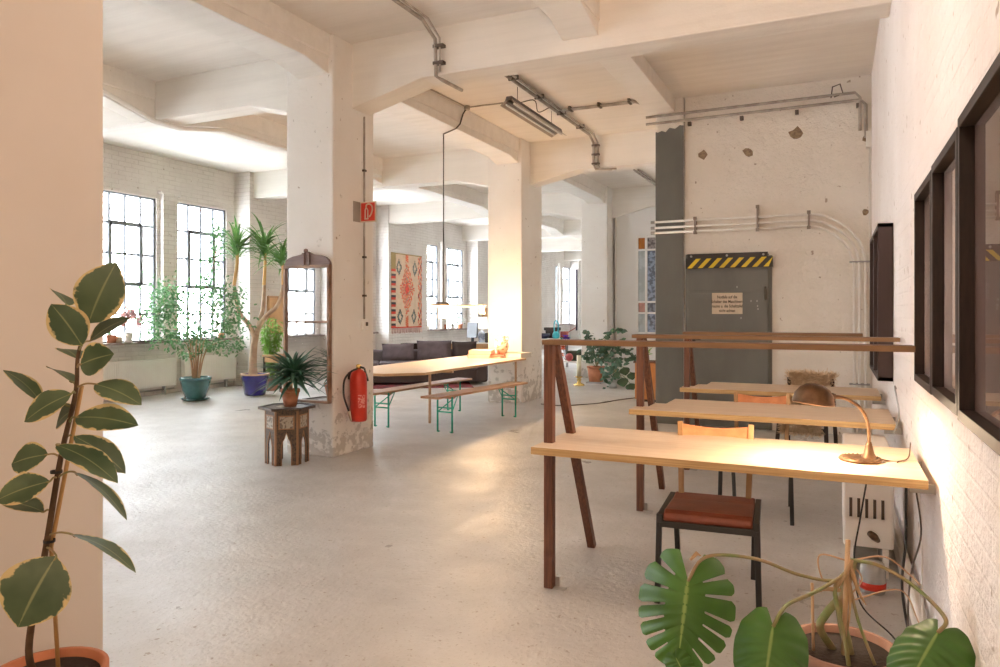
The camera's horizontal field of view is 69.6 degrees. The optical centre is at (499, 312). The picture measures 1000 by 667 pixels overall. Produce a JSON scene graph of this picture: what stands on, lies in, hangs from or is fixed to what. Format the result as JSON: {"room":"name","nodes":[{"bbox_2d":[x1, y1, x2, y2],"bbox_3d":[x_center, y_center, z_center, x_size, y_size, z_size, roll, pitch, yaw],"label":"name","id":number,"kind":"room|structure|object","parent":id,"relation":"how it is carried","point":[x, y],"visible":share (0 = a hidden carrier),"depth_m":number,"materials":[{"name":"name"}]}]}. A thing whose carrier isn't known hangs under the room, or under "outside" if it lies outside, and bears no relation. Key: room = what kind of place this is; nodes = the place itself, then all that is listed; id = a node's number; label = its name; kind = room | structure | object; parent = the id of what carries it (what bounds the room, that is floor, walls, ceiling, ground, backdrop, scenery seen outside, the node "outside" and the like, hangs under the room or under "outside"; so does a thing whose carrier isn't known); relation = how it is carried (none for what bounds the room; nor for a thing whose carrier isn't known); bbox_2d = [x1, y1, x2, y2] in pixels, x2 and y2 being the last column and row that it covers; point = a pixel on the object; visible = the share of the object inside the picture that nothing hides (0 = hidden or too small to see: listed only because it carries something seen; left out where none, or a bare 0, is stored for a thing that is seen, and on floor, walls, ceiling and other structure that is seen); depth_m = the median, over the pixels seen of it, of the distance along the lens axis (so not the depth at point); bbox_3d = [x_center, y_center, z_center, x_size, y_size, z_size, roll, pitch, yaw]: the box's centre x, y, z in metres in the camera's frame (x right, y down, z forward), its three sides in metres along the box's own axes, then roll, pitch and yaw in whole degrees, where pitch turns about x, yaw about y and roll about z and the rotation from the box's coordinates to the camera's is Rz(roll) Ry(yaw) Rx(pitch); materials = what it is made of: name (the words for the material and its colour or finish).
{"room":"design studio","nodes":[
{"label":"design studio","id":0,"kind":"room"},
{"bbox_2d":[0,0,102,665],"bbox_3d":[-2.934,-0.660,-0.424,0.160,4.160,6.750,0,0,25],"label":"wall","id":1,"kind":"structure","parent":0,"point":[51,51],"depth_m":2.42,"materials":[{"name":"paint"}]},
{"bbox_2d":[103,63,155,121],"bbox_3d":[-5.175,-2.526,6.614,0.396,0.468,4.390,0,0,25],"label":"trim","id":2,"kind":"structure","parent":0,"point":[139,91],"depth_m":8.26,"materials":[{"name":"paint"}]},
{"bbox_2d":[103,88,381,177],"bbox_3d":[-3.812,-2.397,8.952,0.156,0.361,8.000,0,0,25],"label":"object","id":3,"kind":"structure","parent":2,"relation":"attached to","point":[108,95],"depth_m":8.71,"materials":[{"name":"white paint"}]},
{"bbox_2d":[139,0,329,78],"bbox_3d":[-2.669,-2.526,5.444,0.426,0.468,4.390,0,0,25],"label":"beam","id":4,"kind":"structure","parent":0,"point":[264,28],"depth_m":6.35,"materials":[{"name":"paint"}]},
{"bbox_2d":[162,115,382,184],"bbox_3d":[-3.187,-2.526,10.873,0.396,0.468,4.390,0,0,25],"label":"beam","id":5,"kind":"structure","parent":0,"point":[253,125],"depth_m":10.08,"materials":[{"name":"paint"}]},
{"bbox_2d":[280,388,299,406],"bbox_3d":[-1.986,0.799,6.817,0.180,0.165,0.180,0,0,25],"label":"pot","id":6,"kind":"object","parent":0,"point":[289,398],"depth_m":6.76,"materials":[{"name":"ceramic"}]},
{"bbox_2d":[287,34,372,456],"bbox_3d":[-1.755,-0.660,7.484,0.590,4.160,0.680,0,0,25],"label":"column","id":7,"kind":"structure","parent":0,"point":[325,133],"depth_m":7.21,"materials":[{"name":"paint"}]},
{"bbox_2d":[283,249,331,403],"bbox_3d":[-1.915,0.124,7.130,0.568,1.522,0.066,0,0,25],"label":"wall mirror","id":8,"kind":"object","parent":7,"relation":"attached to","point":[307,276],"visible":0.91,"depth_m":7.11,"materials":[{"name":"mirror"}]},
{"bbox_2d":[287,323,326,400],"bbox_3d":[-1.911,0.480,7.138,0.516,0.758,0.006,0,0,25],"label":"mirror glass","id":9,"kind":"object","parent":8,"relation":"attached to","point":[301,337],"depth_m":7.11,"materials":[{"name":"silver metal"}]},
{"bbox_2d":[287,268,326,320],"bbox_3d":[-1.911,-0.183,7.138,0.516,0.521,0.006,0,0,25],"label":"mirror glass","id":10,"kind":"object","parent":8,"relation":"on","point":[306,287],"depth_m":7.14,"materials":[{"name":"silver mirror"}]},
{"bbox_2d":[342,364,368,421],"bbox_3d":[-1.458,0.800,7.177,0.205,0.570,0.311,0,0,25],"label":"fire extinguisher","id":11,"kind":"object","parent":7,"relation":"attached to","point":[358,378],"visible":1,"depth_m":7.17,"materials":[{"name":"red metal"}]},
{"bbox_2d":[353,201,375,222],"bbox_3d":[-1.380,-1.038,7.343,0.200,0.208,0.121,0,0,25],"label":"sign","id":12,"kind":"object","parent":7,"relation":"attached to","point":[362,211],"visible":1,"depth_m":7.38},
{"bbox_2d":[361,117,367,329],"bbox_3d":[-1.405,-0.933,7.486,0.042,2.214,0.090,0,0,25],"label":"conduit","id":13,"kind":"object","parent":7,"relation":"attached to","point":[364,322],"visible":0.98,"depth_m":7.48,"materials":[{"name":"grey metal"}]},
{"bbox_2d":[103,143,580,400],"bbox_3d":[-3.203,-0.660,18.379,0.750,4.160,40.600,0,0,25],"label":"wall","id":14,"kind":"structure","parent":0,"point":[171,182],"depth_m":14.09,"materials":[{"name":"paint"}]},
{"bbox_2d":[103,190,154,342],"bbox_3d":[-6.261,-0.735,12.015,0.070,2.510,1.160,0,0,25],"label":"window","id":15,"kind":"structure","parent":14,"relation":"in","point":[109,223],"depth_m":12.24,"materials":[{"name":"metal"}]},
{"bbox_2d":[116,306,143,341],"bbox_3d":[-6.154,0.181,11.956,0.326,0.607,0.546,0,0,5],"label":"windowsill plant","id":16,"kind":"object","parent":14,"relation":"on","point":[132,315],"visible":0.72,"depth_m":11.90,"materials":[{"name":"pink plant"}]},
{"bbox_2d":[103,345,176,394],"bbox_3d":[-6.099,0.995,12.025,0.097,0.850,1.735,0,0,25],"label":"radiator","id":17,"kind":"object","parent":14,"relation":"attached to","point":[146,373],"visible":0.59,"depth_m":12.18,"materials":[{"name":"white metal"}]},
{"bbox_2d":[178,203,224,339],"bbox_3d":[-5.593,-0.735,13.447,0.070,2.510,1.160,0,0,25],"label":"window","id":18,"kind":"structure","parent":14,"relation":"in","point":[187,231],"depth_m":13.44,"materials":[{"name":"glass"}]},
{"bbox_2d":[181,342,236,386],"bbox_3d":[-5.411,0.995,13.497,0.097,0.850,1.285,0,0,25],"label":"radiator","id":19,"kind":"object","parent":14,"relation":"attached to","point":[222,367],"visible":0.66,"depth_m":13.56,"materials":[{"name":"white metal"}]},
{"bbox_2d":[267,296,282,333],"bbox_3d":[-4.520,0.043,14.621,0.038,0.765,0.550,0,0,25],"label":"cork board","id":20,"kind":"object","parent":14,"relation":"attached to","point":[271,300],"visible":0.38,"depth_m":14.56,"materials":[{"name":"beige wood"}]},
{"bbox_2d":[391,252,421,333],"bbox_3d":[-2.461,-0.508,19.056,0.019,2.097,1.502,0,0,25],"label":"hanging kilim","id":21,"kind":"object","parent":14,"relation":"hanging from","point":[406,269],"visible":1,"depth_m":19.03,"materials":[{"name":"fabric"}]},
{"bbox_2d":[427,244,436,329],"bbox_3d":[-2.126,-0.735,20.878,0.070,2.510,1.160,0,0,25],"label":"window","id":22,"kind":"structure","parent":14,"relation":"in","point":[431,262],"depth_m":21.13,"materials":[{"name":"metal"}]},
{"bbox_2d":[447,248,461,328],"bbox_3d":[-1.458,-0.735,22.309,0.070,2.510,1.160,0,0,25],"label":"window","id":23,"kind":"structure","parent":14,"relation":"in","point":[457,281],"depth_m":22.32,"materials":[{"name":"glass"}]},
{"bbox_2d":[254,129,657,199],"bbox_3d":[-1.119,-2.410,12.501,8.800,0.700,0.310,0,0,25],"label":"beam","id":24,"kind":"structure","parent":14,"relation":"attached to","point":[551,161],"depth_m":11.58,"materials":[{"name":"paint"}]},
{"bbox_2d":[103,0,891,137],"bbox_3d":[-2.078,-2.420,7.762,11.070,0.680,0.310,0,0,25],"label":"beam","id":25,"kind":"structure","parent":14,"relation":"attached to","point":[387,72],"depth_m":6.66,"materials":[{"name":"paint"}]},
{"bbox_2d":[462,219,580,241],"bbox_3d":[1.706,-2.520,21.556,6.260,0.480,0.310,0,0,25],"label":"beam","id":26,"kind":"structure","parent":14,"relation":"attached to","point":[572,228],"depth_m":22.38,"materials":[{"name":"paint"}]},
{"bbox_2d":[542,238,580,251],"bbox_3d":[3.693,-2.520,25.815,6.260,0.480,0.310,0,0,25],"label":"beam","id":27,"kind":"structure","parent":14,"relation":"attached to","point":[554,244],"depth_m":26.32,"materials":[{"name":"paint"}]},
{"bbox_2d":[563,267,568,323],"bbox_3d":[2.822,-0.735,31.480,0.070,2.510,1.160,0,0,25],"label":"window","id":28,"kind":"structure","parent":14,"relation":"in","point":[564,278],"depth_m":31.72,"materials":[{"name":"glass"}]},
{"bbox_2d":[403,184,487,216],"bbox_3d":[-1.200,-2.526,15.132,0.396,0.468,4.390,0,0,25],"label":"beam","id":29,"kind":"structure","parent":0,"point":[477,201],"depth_m":15.49,"materials":[{"name":"paint"}]},
{"bbox_2d":[384,90,518,164],"bbox_3d":[-0.681,-2.526,9.704,0.426,0.468,4.390,0,0,25],"label":"beam","id":30,"kind":"structure","parent":0,"point":[429,110],"depth_m":9.65,"materials":[{"name":"paint"}]},
{"bbox_2d":[103,0,879,238],"bbox_3d":[1.781,-2.815,16.053,11.850,0.150,41.000,0,0,25],"label":"ceiling","id":31,"kind":"structure","parent":0,"point":[142,39],"depth_m":8.07,"materials":[{"name":"paint"}]},
{"bbox_2d":[392,0,462,91],"bbox_3d":[-0.989,-2.475,5.980,0.110,0.506,2.801,0,0,25],"label":"conduit","id":32,"kind":"object","parent":31,"relation":"attached to","point":[440,45],"visible":1,"depth_m":6.82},
{"bbox_2d":[430,89,502,133],"bbox_3d":[-0.598,-2.555,9.283,1.113,0.370,0.660,0,0,-35],"label":"cable","id":33,"kind":"object","parent":31,"relation":"hanging from","point":[466,107],"visible":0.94,"depth_m":9.42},
{"bbox_2d":[430,134,485,317],"bbox_3d":[-0.554,-1.154,9.997,0.100,2.452,1.550,0,0,25],"label":"pendant lamp","id":34,"kind":"object","parent":33,"relation":"hanging from","point":[441,305],"visible":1,"depth_m":9.57,"materials":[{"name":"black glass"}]},
{"bbox_2d":[500,87,566,136],"bbox_3d":[0.470,-2.600,9.271,0.241,0.280,1.700,0,0,25],"label":"lamp","id":35,"kind":"object","parent":31,"relation":"hanging from","point":[513,105],"visible":1,"depth_m":9.10,"materials":[{"name":"white metal"}]},
{"bbox_2d":[505,75,616,169],"bbox_3d":[0.685,-2.465,9.126,0.394,0.550,4.419,0,0,25],"label":"conduit","id":36,"kind":"object","parent":31,"relation":"attached to","point":[513,78],"visible":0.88,"depth_m":9.76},
{"bbox_2d":[561,98,639,111],"bbox_3d":[1.345,-2.704,9.446,1.127,0.073,0.220,0,0,25],"label":"conduit","id":37,"kind":"object","parent":31,"relation":"attached to","point":[629,101],"visible":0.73,"depth_m":9.39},
{"bbox_2d":[103,345,911,666],"bbox_3d":[1.781,1.495,16.053,11.850,0.150,41.000,0,0,25],"label":"floor","id":38,"kind":"structure","parent":0,"point":[419,546],"depth_m":4.47,"materials":[{"name":"concrete"}]},
{"bbox_2d":[0,262,141,666],"bbox_3d":[-1.262,0.636,2.092,0.509,1.567,0.330,0,0,25],"label":"rubber plant","id":39,"kind":"object","parent":38,"relation":"on","point":[33,591],"visible":1,"depth_m":2.06,"materials":[{"name":"plant"}]},
{"bbox_2d":[126,218,258,400],"bbox_3d":[-5.078,-0.085,11.816,2.223,3.010,1.438,0,0,-1],"label":"ficus tree","id":40,"kind":"object","parent":38,"relation":"on","point":[195,387],"visible":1,"depth_m":11.67,"materials":[{"name":"green plant"}]},
{"bbox_2d":[187,212,286,395],"bbox_3d":[-4.258,-0.147,12.436,2.289,3.135,1.805,0,0,-14],"label":"dracaena","id":41,"kind":"object","parent":38,"relation":"on","point":[251,381],"visible":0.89,"depth_m":12.38,"materials":[{"name":"plant"}]},
{"bbox_2d":[240,372,269,395],"bbox_3d":[-4.243,1.233,12.468,0.496,0.374,0.496,0,0,25],"label":"pot","id":42,"kind":"object","parent":38,"relation":"on","point":[251,381],"depth_m":12.30,"materials":[{"name":"blue ceramic"}]},
{"bbox_2d":[259,317,282,390],"bbox_3d":[-4.227,0.747,13.159,0.525,1.347,0.526,0,0,25],"label":"leafy potted plant","id":43,"kind":"object","parent":38,"relation":"on","point":[268,342],"visible":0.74,"depth_m":13.17,"materials":[{"name":"green plant"}]},
{"bbox_2d":[258,402,315,465],"bbox_3d":[-2.029,1.151,6.860,0.498,0.538,0.522,0,0,25],"label":"side table","id":44,"kind":"object","parent":38,"relation":"on","point":[280,420],"visible":0.98,"depth_m":6.71,"materials":[{"name":"brown wood"}]},
{"bbox_2d":[249,346,336,406],"bbox_3d":[-1.959,0.598,6.696,0.774,0.569,0.711,0,0,25],"label":"yucca","id":45,"kind":"object","parent":44,"relation":"on","point":[293,370],"visible":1,"depth_m":6.70,"materials":[{"name":"plant"}]},
{"bbox_2d":[373,377,471,427],"bbox_3d":[-1.066,1.187,9.657,0.250,0.455,2.300,0,0,28],"label":"bench","id":46,"kind":"object","parent":38,"relation":"on","point":[386,391],"visible":0.84,"depth_m":9.28,"materials":[{"name":"brown wood"}]},
{"bbox_2d":[373,382,473,388],"bbox_3d":[-2.095,1.413,14.026,3.073,0.011,1.050,0,0,-8],"label":"rug","id":47,"kind":"object","parent":38,"relation":"on","point":[463,384],"visible":0.43,"depth_m":13.98,"materials":[{"name":"fabric"}]},
{"bbox_2d":[373,349,487,382],"bbox_3d":[-1.907,1.065,14.572,3.233,0.610,1.020,0,0,-8],"label":"sofa","id":48,"kind":"object","parent":47,"relation":"on","point":[479,374],"visible":0.25,"depth_m":14.22,"materials":[{"name":"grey fabric"}]},
{"bbox_2d":[382,343,413,360],"bbox_3d":[-2.085,0.800,14.719,0.660,0.349,0.192,0,0,-9],"label":"cushion","id":49,"kind":"object","parent":48,"relation":"on","point":[390,352],"visible":1,"depth_m":14.65,"materials":[{"name":"grey fabric"}]},
{"bbox_2d":[379,360,421,364],"bbox_3d":[-1.903,1.045,14.471,1.038,0.150,0.820,0,0,-8],"label":"seat cushion","id":50,"kind":"object","parent":48,"relation":"on","point":[381,362],"depth_m":14.40,"materials":[{"name":"grey fabric"}]},
{"bbox_2d":[417,340,451,359],"bbox_3d":[-1.352,0.770,14.819,0.720,0.407,0.202,0,0,-9],"label":"cushion","id":51,"kind":"object","parent":48,"relation":"on","point":[427,350],"visible":0.95,"depth_m":14.75,"materials":[{"name":"grey fabric"}]},
{"bbox_2d":[452,341,476,356],"bbox_3d":[-0.737,0.780,14.903,0.520,0.388,0.199,0,0,-5],"label":"cushion","id":52,"kind":"object","parent":48,"relation":"on","point":[458,348],"visible":0.61,"depth_m":14.85,"materials":[{"name":"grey fabric"}]},
{"bbox_2d":[373,355,525,422],"bbox_3d":[-0.711,1.045,9.673,1.130,0.750,3.630,0,0,25],"label":"dining table","id":53,"kind":"object","parent":38,"relation":"on","point":[450,364],"visible":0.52,"depth_m":9.26,"materials":[{"name":"brown wood"}]},
{"bbox_2d":[494,352,531,357],"bbox_3d":[0.198,0.635,10.964,0.460,0.070,0.340,0,0,31],"label":"book","id":54,"kind":"object","parent":53,"relation":"on","point":[507,354],"visible":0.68,"depth_m":10.81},
{"bbox_2d":[495,336,508,353],"bbox_3d":[0.029,0.481,10.886,0.210,0.270,0.209,0,0,25],"label":"ceramic jar","id":55,"kind":"object","parent":54,"relation":"on","point":[501,345],"visible":1,"depth_m":10.82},
{"bbox_2d":[451,341,487,348],"bbox_3d":[-0.495,1.038,16.192,1.729,0.765,0.750,0,0,15],"label":"office desk","id":56,"kind":"object","parent":38,"relation":"on","point":[480,345],"visible":0.02,"depth_m":15.78,"materials":[{"name":"white wood"}]},
{"bbox_2d":[467,323,477,341],"bbox_3d":[-0.634,0.434,16.152,0.320,0.439,0.160,0,0,44],"label":"computer monitor","id":57,"kind":"object","parent":56,"relation":"on","point":[472,328],"visible":0.94,"depth_m":16.15,"materials":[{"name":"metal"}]},
{"bbox_2d":[476,317,487,341],"bbox_3d":[-0.410,0.374,16.216,0.300,0.560,0.300,0,0,25],"label":"table lamp","id":58,"kind":"object","parent":56,"relation":"on","point":[482,322],"visible":0.91,"depth_m":16.12,"materials":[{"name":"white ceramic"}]},
{"bbox_2d":[421,381,527,432],"bbox_3d":[-0.265,1.187,9.151,0.250,0.455,2.120,0,0,31],"label":"bench","id":59,"kind":"object","parent":38,"relation":"on","point":[451,395],"visible":1,"depth_m":8.80,"materials":[{"name":"brown wood"}]},
{"bbox_2d":[576,328,635,383],"bbox_3d":[2.195,0.858,14.505,1.346,1.124,0.600,0,0,2],"label":"trailing potted plant","id":60,"kind":"object","parent":38,"relation":"on","point":[594,374],"visible":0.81,"depth_m":14.51,"materials":[{"name":"green plant"}]},
{"bbox_2d":[615,217,616,357],"bbox_3d":[2.552,-0.660,15.826,0.036,4.160,0.036,0,0,25],"label":"riser pipe","id":61,"kind":"object","parent":38,"relation":"on","point":[615,217],"visible":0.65,"depth_m":15.82,"materials":[{"name":"metal"}]},
{"bbox_2d":[599,351,634,389],"bbox_3d":[2.256,1.204,13.563,0.795,0.956,0.493,0,0,10],"label":"plant","id":62,"kind":"object","parent":38,"relation":"on","point":[613,382],"visible":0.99,"depth_m":13.46,"materials":[{"name":"green plant"}]},
{"bbox_2d":[633,360,655,401],"bbox_3d":[2.513,1.097,11.628,0.620,0.645,0.440,0,0,25],"label":"base cabinet","id":63,"kind":"object","parent":38,"relation":"on","point":[652,362],"visible":0.23,"depth_m":11.45,"materials":[{"name":"orange wood"}]},
{"bbox_2d":[654,421,761,607],"bbox_3d":[1.081,1.008,3.681,0.497,0.829,0.546,0,0,21],"label":"chair","id":64,"kind":"object","parent":38,"relation":"on","point":[734,515],"visible":0.8,"depth_m":3.53,"materials":[{"name":"red leather"}]},
{"bbox_2d":[531,339,935,590],"bbox_3d":[1.136,0.784,3.635,1.755,1.291,0.889,0,0,25],"label":"desk","id":65,"kind":"object","parent":38,"relation":"on","point":[759,456],"visible":0.97,"depth_m":3.51,"materials":[{"name":"brown wood"}]},
{"bbox_2d":[791,383,910,463],"bbox_3d":[1.652,0.500,3.284,0.655,0.364,0.207,0,0,-9],"label":"desk lamp","id":66,"kind":"object","parent":65,"relation":"on","point":[815,394],"visible":0.98,"depth_m":3.23,"materials":[{"name":"gold metal"}]},
{"bbox_2d":[853,484,895,639],"bbox_3d":[1.668,1.062,3.078,0.085,0.705,0.416,0,0,-8],"label":"power cable","id":67,"kind":"object","parent":65,"relation":"hanging from","point":[884,628],"visible":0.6,"depth_m":3.23,"materials":[{"name":"black rubber"}]},
{"bbox_2d":[901,488,907,626],"bbox_3d":[1.612,1.062,2.793,0.031,0.704,0.626,0,0,22],"label":"power cable","id":68,"kind":"object","parent":65,"relation":"hanging from","point":[906,489],"visible":0.72,"depth_m":3.06,"materials":[{"name":"black rubber"}]},
{"bbox_2d":[718,392,793,525],"bbox_3d":[1.849,1.008,5.144,0.496,0.828,0.546,0,0,25],"label":"chair","id":69,"kind":"object","parent":38,"relation":"on","point":[737,397],"visible":0.19,"depth_m":5.30,"materials":[{"name":"orange wood"}]},
{"bbox_2d":[629,334,901,512],"bbox_3d":[1.842,0.792,5.088,1.695,1.275,0.919,0,0,25],"label":"desk","id":70,"kind":"object","parent":38,"relation":"on","point":[848,417],"visible":1,"depth_m":4.95,"materials":[{"name":"brown wood"}]},
{"bbox_2d":[680,331,885,470],"bbox_3d":[2.529,0.799,6.489,1.635,1.260,0.839,0,0,25],"label":"desk","id":71,"kind":"object","parent":38,"relation":"on","point":[871,394],"visible":0.83,"depth_m":6.37,"materials":[{"name":"brown wood"}]},
{"bbox_2d":[775,377,837,443],"bbox_3d":[2.845,1.021,6.684,0.478,0.805,0.577,0,0,34],"label":"wooden chair","id":72,"kind":"object","parent":38,"relation":"on","point":[825,430],"visible":0.14,"depth_m":6.61,"materials":[{"name":"brown wood"}]},
{"bbox_2d":[777,367,838,437],"bbox_3d":[2.852,0.822,6.696,0.504,0.619,0.658,0,0,33],"label":"sheepskin","id":73,"kind":"object","parent":72,"relation":"on","point":[802,377],"visible":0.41,"depth_m":6.77,"materials":[{"name":"fur"}]},
{"bbox_2d":[638,539,975,666],"bbox_3d":[0.940,1.086,2.311,0.967,0.668,0.576,0,0,5],"label":"monstera","id":74,"kind":"object","parent":38,"relation":"on","point":[758,641],"visible":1,"depth_m":2.29,"materials":[{"name":"plant"}]},
{"bbox_2d":[800,623,892,666],"bbox_3d":[1.146,1.265,2.405,0.350,0.310,0.350,0,0,25],"label":"pot","id":75,"kind":"object","parent":38,"relation":"on","point":[822,653],"depth_m":2.41,"materials":[{"name":"ceramic"}]},
{"bbox_2d":[842,433,893,579],"bbox_3d":[2.087,1.085,4.106,0.240,0.670,0.793,0,0,25],"label":"wall heater","id":76,"kind":"object","parent":38,"relation":"on","point":[876,529],"visible":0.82,"depth_m":3.84,"materials":[{"name":"white metal"}]},
{"bbox_2d":[859,559,885,595],"bbox_3d":[1.901,1.345,3.671,0.123,0.150,0.121,0,0,25],"label":"tin","id":77,"kind":"object","parent":38,"relation":"on","point":[874,578],"visible":0.81,"depth_m":3.62,"materials":[{"name":"grey metal"}]},
{"bbox_2d":[907,493,921,626],"bbox_3d":[1.552,1.066,2.674,0.057,0.692,0.758,0,0,28],"label":"power cable","id":78,"kind":"object","parent":38,"relation":"on","point":[918,547],"visible":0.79,"depth_m":2.99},
{"bbox_2d":[488,138,541,402],"bbox_3d":[0.254,-0.660,11.789,0.590,4.160,0.860,0,0,25],"label":"column","id":79,"kind":"structure","parent":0,"point":[514,205],"depth_m":11.44,"materials":[{"name":"paint"}]},
{"bbox_2d":[542,215,563,235],"bbox_3d":[0.788,-2.526,19.391,0.396,0.468,4.390,0,0,25],"label":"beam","id":80,"kind":"structure","parent":0,"point":[552,225],"depth_m":20.72,"materials":[{"name":"paint"}]},
{"bbox_2d":[532,0,599,40],"bbox_3d":[-0.236,-2.581,4.309,0.376,0.358,4.390,0,0,25],"label":"beam","id":81,"kind":"structure","parent":0,"point":[572,19],"depth_m":6.04,"materials":[{"name":"paint"}]},
{"bbox_2d":[617,207,655,377],"bbox_3d":[3.667,-0.660,15.449,2.420,4.160,0.200,0,0,25],"label":"wall","id":82,"kind":"structure","parent":0,"point":[638,223],"depth_m":15.73,"materials":[{"name":"white paint"}]},
{"bbox_2d":[389,185,655,224],"bbox_3d":[0.824,-2.420,16.781,8.700,0.680,0.310,0,0,25],"label":"beam","id":83,"kind":"structure","parent":82,"relation":"attached to","point":[627,200],"depth_m":16.46,"materials":[{"name":"paint"}]},
{"bbox_2d":[549,173,604,203],"bbox_3d":[1.306,-2.526,13.963,0.426,0.468,4.390,0,0,25],"label":"beam","id":84,"kind":"structure","parent":82,"relation":"attached to","point":[582,186],"depth_m":14.46,"materials":[{"name":"paint"}]},
{"bbox_2d":[581,186,614,378],"bbox_3d":[2.225,-0.660,16.011,0.590,4.160,0.860,0,0,25],"label":"column","id":85,"kind":"structure","parent":82,"relation":"attached to","point":[597,223],"depth_m":15.65,"materials":[{"name":"paint"}]},
{"bbox_2d":[636,235,655,333],"bbox_3d":[3.279,-0.605,15.483,0.709,2.135,0.055,0,0,25],"label":"window","id":86,"kind":"structure","parent":82,"relation":"in","point":[645,245],"depth_m":15.52,"materials":[{"name":"glass"}]},
{"bbox_2d":[685,74,871,434],"bbox_3d":[3.364,-0.660,8.829,2.110,4.160,0.254,0,0,25],"label":"wall","id":87,"kind":"structure","parent":0,"point":[816,159],"depth_m":8.62,"materials":[{"name":"paint"}]},
{"bbox_2d":[600,55,674,114],"bbox_3d":[1.459,-2.581,7.915,0.330,0.357,2.960,0,0,25],"label":"beam","id":88,"kind":"structure","parent":87,"relation":"attached to","point":[635,74],"depth_m":8.10,"materials":[{"name":"paint"}]},
{"bbox_2d":[656,97,684,423],"bbox_3d":[2.271,-0.660,9.432,0.358,4.160,0.484,0,0,25],"label":"column","id":89,"kind":"structure","parent":87,"relation":"attached to","point":[670,137],"depth_m":9.21,"materials":[{"name":"paint"}]},
{"bbox_2d":[686,252,772,429],"bbox_3d":[2.813,0.340,8.883,1.045,2.160,0.117,0,0,25],"label":"door","id":90,"kind":"structure","parent":87,"relation":"in","point":[749,274],"depth_m":8.88,"materials":[{"name":"grey metal"}]},
{"bbox_2d":[711,293,742,313],"bbox_3d":[2.804,-0.118,8.888,0.378,0.261,0.007,0,0,25],"label":"door sign","id":91,"kind":"object","parent":90,"relation":"attached to","point":[722,303],"visible":1,"depth_m":8.88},
{"bbox_2d":[646,91,867,137],"bbox_3d":[3.053,-2.284,8.779,2.547,0.547,0.107,0,0,25],"label":"conduit","id":92,"kind":"object","parent":87,"relation":"attached to","point":[859,100],"visible":1,"depth_m":8.62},
{"bbox_2d":[807,210,810,228],"bbox_3d":[3.647,-1.096,8.502,0.040,0.218,0.103,0,0,25],"label":"clamp","id":93,"kind":"object","parent":87,"relation":"attached to","point":[808,211],"visible":1,"depth_m":8.46,"materials":[{"name":"metal"}]},
{"bbox_2d":[651,225,855,431],"bbox_3d":[3.015,0.162,8.773,2.365,2.416,0.036,0,0,25],"label":"conduit pipe","id":94,"kind":"object","parent":93,"relation":"attached to","point":[790,226],"visible":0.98,"depth_m":8.35,"materials":[{"name":"metal"}]},
{"bbox_2d":[651,219,860,432],"bbox_3d":[3.040,0.130,8.761,2.420,2.480,0.036,0,0,25],"label":"conduit pipe","id":95,"kind":"object","parent":93,"relation":"attached to","point":[801,220],"visible":0.98,"depth_m":8.33,"materials":[{"name":"metal"}]},
{"bbox_2d":[651,213,866,432],"bbox_3d":[3.067,0.093,8.749,2.480,2.554,0.036,0,0,25],"label":"conduit pipe","id":96,"kind":"object","parent":93,"relation":"attached to","point":[797,214],"visible":0.95,"depth_m":8.30,"materials":[{"name":"metal"}]},
{"bbox_2d":[872,0,999,666],"bbox_3d":[1.444,-0.660,1.864,0.300,4.160,14.600,0,0,25],"label":"wall","id":97,"kind":"structure","parent":0,"point":[931,57],"depth_m":3.05,"materials":[{"name":"paint"}]},
{"bbox_2d":[866,130,871,365],"bbox_3d":[4.226,-0.735,8.240,0.065,2.690,0.088,0,0,25],"label":"conduit","id":98,"kind":"object","parent":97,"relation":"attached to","point":[868,133],"visible":0.73,"depth_m":8.24,"materials":[{"name":"metal"}]},
{"bbox_2d":[870,223,892,380],"bbox_3d":[3.027,-0.077,5.733,0.098,1.125,1.350,0,0,25],"label":"upper cabinet","id":99,"kind":"object","parent":97,"relation":"attached to","point":[881,241],"visible":1,"depth_m":5.13,"materials":[{"name":"wood"}]},
{"bbox_2d":[871,432,926,622],"bbox_3d":[2.460,1.320,4.480,0.044,0.042,7.800,0,0,25],"label":"pipe","id":100,"kind":"object","parent":97,"relation":"attached to","point":[915,596],"visible":0.48,"depth_m":3.65,"materials":[{"name":"metal"}]},
{"bbox_2d":[893,537,916,624],"bbox_3d":[2.451,1.375,4.484,0.044,0.042,7.800,0,0,25],"label":"pipe","id":101,"kind":"object","parent":97,"relation":"attached to","point":[898,560],"visible":0.02,"depth_m":3.56,"materials":[{"name":"metal"}]},
{"bbox_2d":[918,493,923,620],"bbox_3d":[1.551,1.069,2.594,0.025,0.698,1.414,0,0,27],"label":"power cable","id":102,"kind":"object","parent":97,"relation":"attached to","point":[921,544],"visible":0.56,"depth_m":3.19,"materials":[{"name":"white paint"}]},
{"bbox_2d":[914,170,931,394],"bbox_3d":[1.763,-0.115,2.962,0.049,0.840,0.630,0,0,25],"label":"interior window","id":103,"kind":"structure","parent":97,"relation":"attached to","point":[922,197],"depth_m":3.20,"materials":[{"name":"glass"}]},
{"bbox_2d":[931,127,957,415],"bbox_3d":[1.491,-0.121,2.380,0.049,0.847,0.625,0,0,25],"label":"interior window","id":104,"kind":"structure","parent":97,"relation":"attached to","point":[944,170],"depth_m":2.54,"materials":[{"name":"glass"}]},
{"bbox_2d":[953,199,954,393],"bbox_3d":[1.508,-0.121,2.373,0.010,0.783,0.561,0,0,25],"label":"window pane","id":105,"kind":"object","parent":104,"relation":"attached to","point":[953,199],"depth_m":2.40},
{"bbox_2d":[958,52,999,455],"bbox_3d":[1.171,-0.128,1.694,0.049,0.875,0.860,0,0,25],"label":"interior window","id":106,"kind":"structure","parent":97,"relation":"attached to","point":[979,121],"depth_m":1.94,"materials":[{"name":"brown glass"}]},
{"bbox_2d":[975,92,999,427],"bbox_3d":[1.187,-0.128,1.686,0.010,0.811,0.796,0,0,25],"label":"window pane","id":107,"kind":"object","parent":106,"relation":"attached to","point":[987,120],"depth_m":1.87,"materials":[{"name":"glass"}]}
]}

